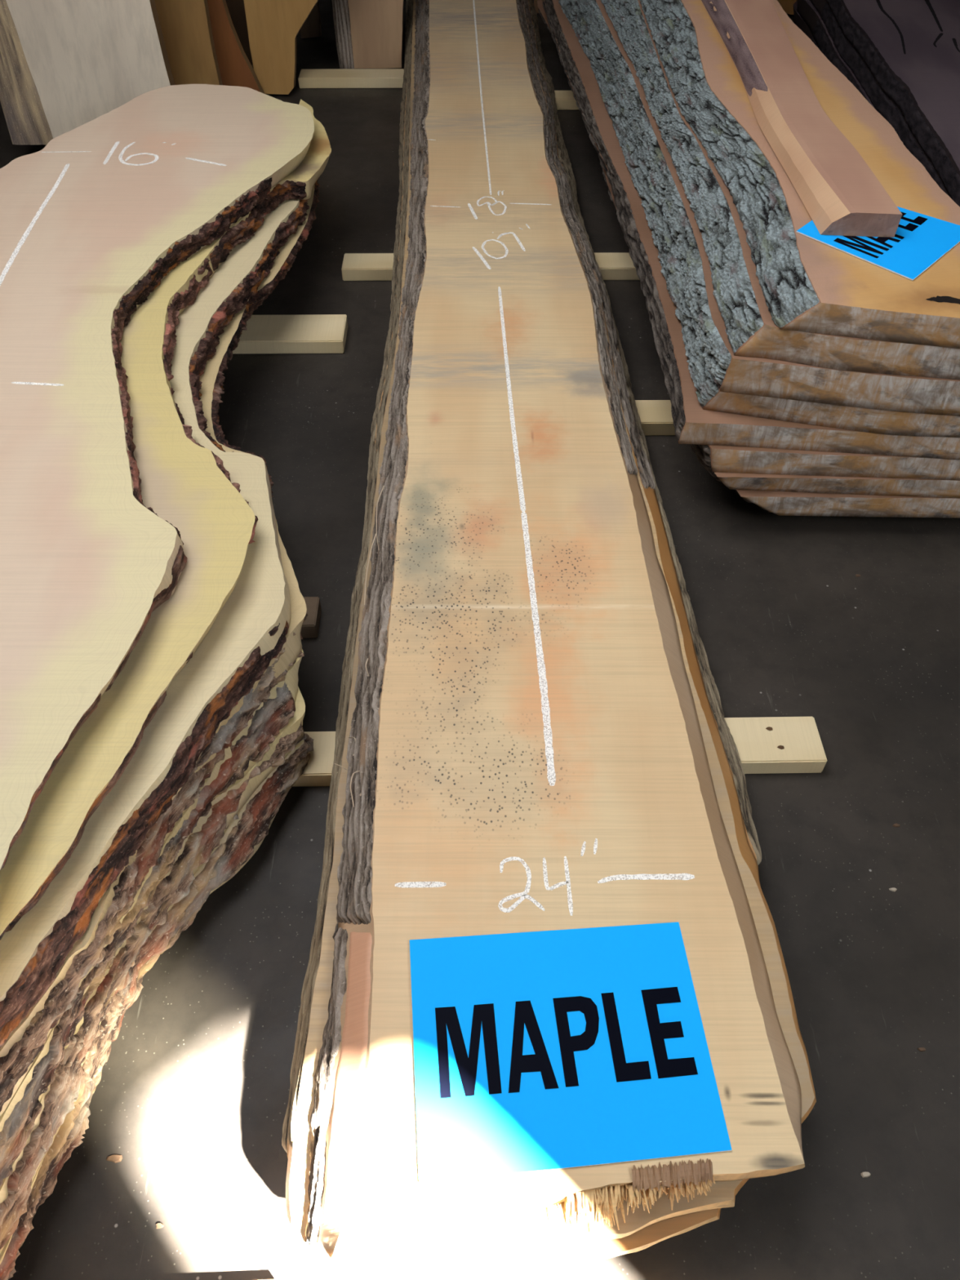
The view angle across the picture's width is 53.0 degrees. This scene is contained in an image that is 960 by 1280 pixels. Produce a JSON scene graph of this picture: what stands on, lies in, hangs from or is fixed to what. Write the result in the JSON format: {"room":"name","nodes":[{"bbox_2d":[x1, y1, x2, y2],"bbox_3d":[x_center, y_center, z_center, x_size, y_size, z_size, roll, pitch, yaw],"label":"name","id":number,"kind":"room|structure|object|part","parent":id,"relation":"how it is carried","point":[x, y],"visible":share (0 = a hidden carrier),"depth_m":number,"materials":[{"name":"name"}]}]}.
{"room":"shop","nodes":[
{"label":"shop","id":0,"kind":"room"},
{"bbox_2d":[0,0,959,1279],"bbox_3d":[0.500,-0.869,3.239,8.200,0.150,9.000,0,48,0],"label":"floor","id":1,"kind":"structure","parent":0,"point":[192,1092],"depth_m":1.94,"materials":[{"name":"concrete"}]},
{"bbox_2d":[0,0,174,145],"bbox_3d":[-1.673,-2.558,3.858,0.811,1.159,0.332,0,48,0],"label":"leaning slab","id":2,"kind":"object","parent":1,"relation":"on","point":[85,60],"visible":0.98,"depth_m":3.94,"materials":[{"name":"white wood"}]},
{"bbox_2d":[106,1154,122,1163],"bbox_3d":[-0.608,0.862,1.599,0.027,0.003,0.013,0,48,0],"label":"chip","id":3,"kind":"object","parent":1,"relation":"on","point":[115,1158],"visible":1,"depth_m":1.60,"materials":[{"name":"beige wood"}]},
{"bbox_2d":[155,1222,164,1228],"bbox_3d":[-0.511,0.934,1.534,0.014,0.003,0.009,0,48,0],"label":"chip","id":4,"kind":"object","parent":1,"relation":"on","point":[159,1225],"visible":1,"depth_m":1.53,"materials":[{"name":"beige wood"}]},
{"bbox_2d":[154,0,222,84],"bbox_3d":[-1.305,-2.783,4.168,0.344,0.993,0.232,0,48,0],"label":"leaning slab","id":5,"kind":"object","parent":1,"relation":"on","point":[185,24],"visible":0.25,"depth_m":4.24,"materials":[{"name":"brown wood"}]},
{"bbox_2d":[207,0,264,93],"bbox_3d":[-1.150,-2.899,4.372,0.246,0.800,0.171,0,48,0],"label":"leaning slab","id":6,"kind":"object","parent":1,"relation":"on","point":[236,69],"visible":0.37,"depth_m":4.48,"materials":[{"name":"brown wood"}]},
{"bbox_2d":[225,0,253,64],"bbox_3d":[-1.189,-3.270,4.762,0.227,0.752,0.128,0,48,0],"label":"leaning slab","id":7,"kind":"object","parent":1,"relation":"on","point":[236,8],"visible":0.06,"depth_m":4.86,"materials":[{"name":"brown wood"}]},
{"bbox_2d":[244,0,318,94],"bbox_3d":[-0.819,-3.009,4.503,0.566,0.793,0.184,0,48,0],"label":"leaning slab","id":8,"kind":"object","parent":1,"relation":"on","point":[273,26],"visible":0.93,"depth_m":4.58,"materials":[{"name":"brown wood"}]},
{"bbox_2d":[232,314,347,353],"bbox_3d":[-0.978,-1.032,3.250,1.046,0.048,0.179,0,48,0],"label":"support block","id":9,"kind":"object","parent":1,"relation":"on","point":[308,333],"visible":0.4,"depth_m":3.21,"materials":[{"name":"brown wood"}]},
{"bbox_2d":[0,253,313,1279],"bbox_3d":[-1.154,-0.440,2.648,1.596,0.059,4.866,0,48,0],"label":"slab","id":10,"kind":"object","parent":9,"relation":"on","point":[244,836],"visible":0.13,"depth_m":1.75,"materials":[{"name":"brown wood"}]},
{"bbox_2d":[0,248,306,1254],"bbox_3d":[-1.158,-0.390,2.523,1.585,0.059,4.627,0,48,0],"label":"slab","id":11,"kind":"object","parent":10,"relation":"on","point":[60,1095],"visible":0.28,"depth_m":1.67,"materials":[{"name":"brown wood"}]},
{"bbox_2d":[0,288,303,1186],"bbox_3d":[-1.163,-0.380,2.435,1.573,0.059,4.499,0,48,0],"label":"slab","id":12,"kind":"object","parent":11,"relation":"on","point":[249,747],"visible":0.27,"depth_m":1.69,"materials":[{"name":"brown wood"}]},
{"bbox_2d":[0,177,319,1116],"bbox_3d":[-1.158,-0.381,2.356,1.583,0.059,4.401,0,48,0],"label":"slab","id":13,"kind":"object","parent":12,"relation":"on","point":[24,1043],"visible":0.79,"depth_m":1.75,"materials":[{"name":"beige wood"}]},
{"bbox_2d":[0,199,309,1048],"bbox_3d":[-1.173,-0.405,2.297,1.554,0.059,4.364,0,48,0],"label":"slab","id":14,"kind":"object","parent":13,"relation":"on","point":[250,630],"visible":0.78,"depth_m":1.83,"materials":[{"name":"beige wood"}]},
{"bbox_2d":[0,99,331,940],"bbox_3d":[-1.217,-0.413,2.224,1.558,0.059,4.305,0,48,0],"label":"slab","id":15,"kind":"object","parent":14,"relation":"on","point":[188,486],"visible":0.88,"depth_m":1.97,"materials":[{"name":"beige wood"}]},
{"bbox_2d":[0,84,314,870],"bbox_3d":[-1.267,-0.449,2.175,1.419,0.060,4.294,0,48,0],"label":"slab","id":16,"kind":"object","parent":15,"relation":"on","point":[93,220],"visible":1,"depth_m":2.31,"materials":[{"name":"beige wood"}]},
{"bbox_2d":[300,596,321,638],"bbox_3d":[-0.950,-0.053,2.381,1.100,0.048,0.100,0,48,0],"label":"stick","id":17,"kind":"object","parent":1,"relation":"on","point":[310,627],"visible":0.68,"depth_m":2.36,"materials":[{"name":"brown wood"}]},
{"bbox_2d":[300,0,321,38],"bbox_3d":[-0.854,-3.578,5.081,0.268,0.683,0.121,0,48,0],"label":"leaning slab","id":18,"kind":"object","parent":1,"relation":"on","point":[312,27],"visible":0.69,"depth_m":5.25,"materials":[{"name":"brown wood"}]},
{"bbox_2d":[291,731,335,786],"bbox_3d":[-0.781,0.265,2.098,1.038,0.048,0.115,-1,48,-1],"label":"stick","id":19,"kind":"object","parent":1,"relation":"on","point":[317,772],"visible":0.02,"depth_m":2.07,"materials":[{"name":"brown wood"}]},
{"bbox_2d":[297,68,404,88],"bbox_3d":[-0.552,-2.827,4.844,0.706,0.048,0.134,0,48,0],"label":"stick","id":20,"kind":"object","parent":1,"relation":"on","point":[327,77],"visible":0.6,"depth_m":4.81,"materials":[{"name":"brown wood"}]},
{"bbox_2d":[331,0,404,68],"bbox_3d":[-0.553,-3.199,4.729,0.389,0.675,0.169,0,48,0],"label":"leaning slab","id":21,"kind":"object","parent":1,"relation":"on","point":[372,36],"visible":1,"depth_m":4.83,"materials":[{"name":"beige wood"}]},
{"bbox_2d":[341,252,639,280],"bbox_3d":[0.547,-1.384,3.562,2.106,0.048,0.131,0,48,0],"label":"stick","id":22,"kind":"object","parent":1,"relation":"on","point":[355,266],"visible":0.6,"depth_m":3.53,"materials":[{"name":"brown wood"}]},
{"bbox_2d":[554,90,578,110],"bbox_3d":[0.890,-2.610,4.651,1.220,0.048,0.120,0,48,0],"label":"stick","id":23,"kind":"object","parent":1,"relation":"on","point":[564,100],"visible":0.02,"depth_m":4.62,"materials":[{"name":"brown wood"}]},
{"bbox_2d":[537,0,959,518],"bbox_3d":[0.914,-2.080,3.734,1.220,0.584,4.223,0,48,0],"label":"live edge slab","id":24,"kind":"object","parent":23,"relation":"on","point":[779,503],"depth_m":2.51,"materials":[{"name":"brown wood"}]},
{"bbox_3d":[0.901,-1.939,3.869,1.195,0.058,4.167,0,48,0],"label":"live edge slab","id":25,"kind":"part","parent":24,"relation":"part of","materials":[{"name":"brown wood"}]},
{"bbox_3d":[0.891,-1.984,3.825,1.154,0.067,4.164,0,48,0],"label":"live edge slab","id":26,"kind":"part","parent":24,"relation":"part of","materials":[{"name":"brown wood"}]},
{"bbox_3d":[0.879,-2.027,3.772,1.120,0.066,4.178,0,48,0],"label":"live edge slab","id":27,"kind":"part","parent":24,"relation":"part of","materials":[{"name":"brown wood"}]},
{"bbox_3d":[0.890,-2.076,3.724,1.054,0.070,4.181,0,48,0],"label":"live edge slab","id":28,"kind":"part","parent":24,"relation":"part of","materials":[{"name":"brown wood"}]},
{"bbox_3d":[0.906,-2.134,3.665,0.981,0.093,4.203,0,48,0],"label":"live edge slab","id":29,"kind":"part","parent":24,"relation":"part of","materials":[{"name":"brown wood"}]},
{"bbox_3d":[0.932,-2.197,3.602,0.881,0.082,4.219,0,48,0],"label":"live edge slab","id":30,"kind":"part","parent":24,"relation":"part of","materials":[{"name":"brown wood"}]},
{"bbox_3d":[0.981,-2.251,3.545,0.736,0.074,4.229,0,48,0],"label":"live edge slab","id":31,"kind":"part","parent":24,"relation":"part of","materials":[{"name":"brown wood"}]},
{"bbox_2d":[700,0,902,237],"bbox_3d":[0.941,-1.803,3.051,0.235,0.061,2.125,0,48,0],"label":"board","id":32,"kind":"object","parent":24,"relation":"on","point":[842,195],"visible":1,"depth_m":2.69,"materials":[{"name":"brown wood"}]},
{"bbox_2d":[796,206,959,280],"bbox_3d":[0.998,-1.013,2.392,0.328,0.004,0.337,34,57,26],"label":"sign","id":33,"kind":"object","parent":24,"relation":"on","point":[919,241],"visible":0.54,"depth_m":2.35,"materials":[{"name":"blue paper"}]},
{"bbox_2d":[635,400,675,435],"bbox_3d":[0.950,-0.681,2.938,1.501,0.048,0.130,0,48,0],"label":"stick","id":34,"kind":"object","parent":1,"relation":"on","point":[655,415],"visible":0.02,"depth_m":2.91,"materials":[{"name":"brown wood"}]},
{"bbox_2d":[724,716,826,773],"bbox_3d":[0.246,0.237,2.123,1.003,0.049,0.122,-1,48,-1],"label":"support block","id":35,"kind":"object","parent":1,"relation":"on","point":[766,744],"visible":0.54,"depth_m":2.10,"materials":[{"name":"brown wood"}]},
{"bbox_2d":[281,0,761,1274],"bbox_3d":[0.063,-1.559,3.640,0.896,0.063,6.674,-1,48,-1],"label":"maple slab","id":36,"kind":"object","parent":35,"relation":"on","point":[556,1255],"visible":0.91,"depth_m":1.95,"materials":[{"name":"brown wood"}]},
{"bbox_2d":[285,0,816,1259],"bbox_3d":[0.069,-1.512,3.512,0.849,0.064,6.412,-1,48,-1],"label":"maple slab","id":37,"kind":"object","parent":36,"relation":"on","point":[546,1225],"visible":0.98,"depth_m":1.73,"materials":[{"name":"brown wood"}]},
{"bbox_2d":[305,0,804,1262],"bbox_3d":[0.015,-1.459,3.374,0.761,0.070,6.169,-2,48,-1],"label":"maple slab","id":38,"kind":"object","parent":37,"relation":"on","point":[526,753],"visible":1,"depth_m":1.93,"materials":[{"name":"beige wood"}]},
{"bbox_2d":[409,921,732,1183],"bbox_3d":[0.123,0.617,1.487,0.451,0.004,0.360,-4,49,-3],"label":"sign","id":39,"kind":"object","parent":38,"relation":"on","point":[557,1049],"visible":1,"depth_m":1.47,"materials":[{"name":"blue paper"}]},
{"bbox_2d":[777,0,796,14],"bbox_3d":[1.722,-3.799,5.432,0.318,0.452,0.097,0,48,0],"label":"leaning slab","id":40,"kind":"object","parent":1,"relation":"on","point":[787,6],"visible":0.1,"depth_m":5.53,"materials":[{"name":"brown wood"}]},
{"bbox_2d":[860,1171,871,1177],"bbox_3d":[0.635,0.879,1.583,0.017,0.003,0.009,0,48,0],"label":"chip","id":41,"kind":"object","parent":1,"relation":"on","point":[864,1174],"visible":1,"depth_m":1.58,"materials":[{"name":"beige wood"}]},
{"bbox_2d":[888,887,897,891],"bbox_3d":[0.826,0.498,1.921,0.016,0.003,0.008,0,48,0],"label":"chip","id":42,"kind":"object","parent":1,"relation":"on","point":[893,889],"visible":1,"depth_m":1.92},
{"bbox_2d":[892,823,900,826],"bbox_3d":[0.874,0.389,2.019,0.014,0.003,0.010,24,53,20],"label":"chip","id":43,"kind":"object","parent":1,"relation":"on","point":[894,824],"visible":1,"depth_m":2.02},
{"bbox_2d":[916,1047,925,1051],"bbox_3d":[0.788,0.730,1.716,0.016,0.003,0.007,0,48,0],"label":"chip","id":44,"kind":"object","parent":1,"relation":"on","point":[920,1049],"visible":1,"depth_m":1.72,"materials":[{"name":"brown wood"}]},
{"bbox_3d":[1.975,-2.416,4.478,0.850,0.048,0.120,0,48,0],"label":"stick","id":45,"kind":"object","parent":1,"relation":"on","visible":0},
{"bbox_2d":[793,0,818,48],"bbox_3d":[2.059,-2.411,4.399,0.781,0.058,3.254,2,48,2],"label":"slab","id":46,"kind":"object","parent":45,"relation":"on","point":[799,22],"visible":0.04,"depth_m":5.20,"materials":[{"name":"brown wood"}]},
{"bbox_2d":[796,0,875,108],"bbox_3d":[2.060,-2.457,4.347,0.784,0.079,3.254,2,48,2],"label":"slab","id":47,"kind":"object","parent":46,"relation":"on","point":[806,9],"visible":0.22,"depth_m":4.83,"materials":[{"name":"brown wood"}]},
{"bbox_2d":[809,0,949,195],"bbox_3d":[2.082,-2.510,4.287,0.782,0.079,3.254,2,48,2],"label":"slab","id":48,"kind":"object","parent":47,"relation":"on","point":[882,104],"visible":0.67,"depth_m":4.19,"materials":[{"name":"brown wood"}]},
{"bbox_2d":[826,0,959,206],"bbox_3d":[2.084,-2.563,4.227,0.784,0.080,3.256,2,48,2],"label":"slab","id":49,"kind":"object","parent":48,"relation":"on","point":[911,48],"visible":0.99,"depth_m":4.11,"materials":[{"name":"brown wood"}]}
]}

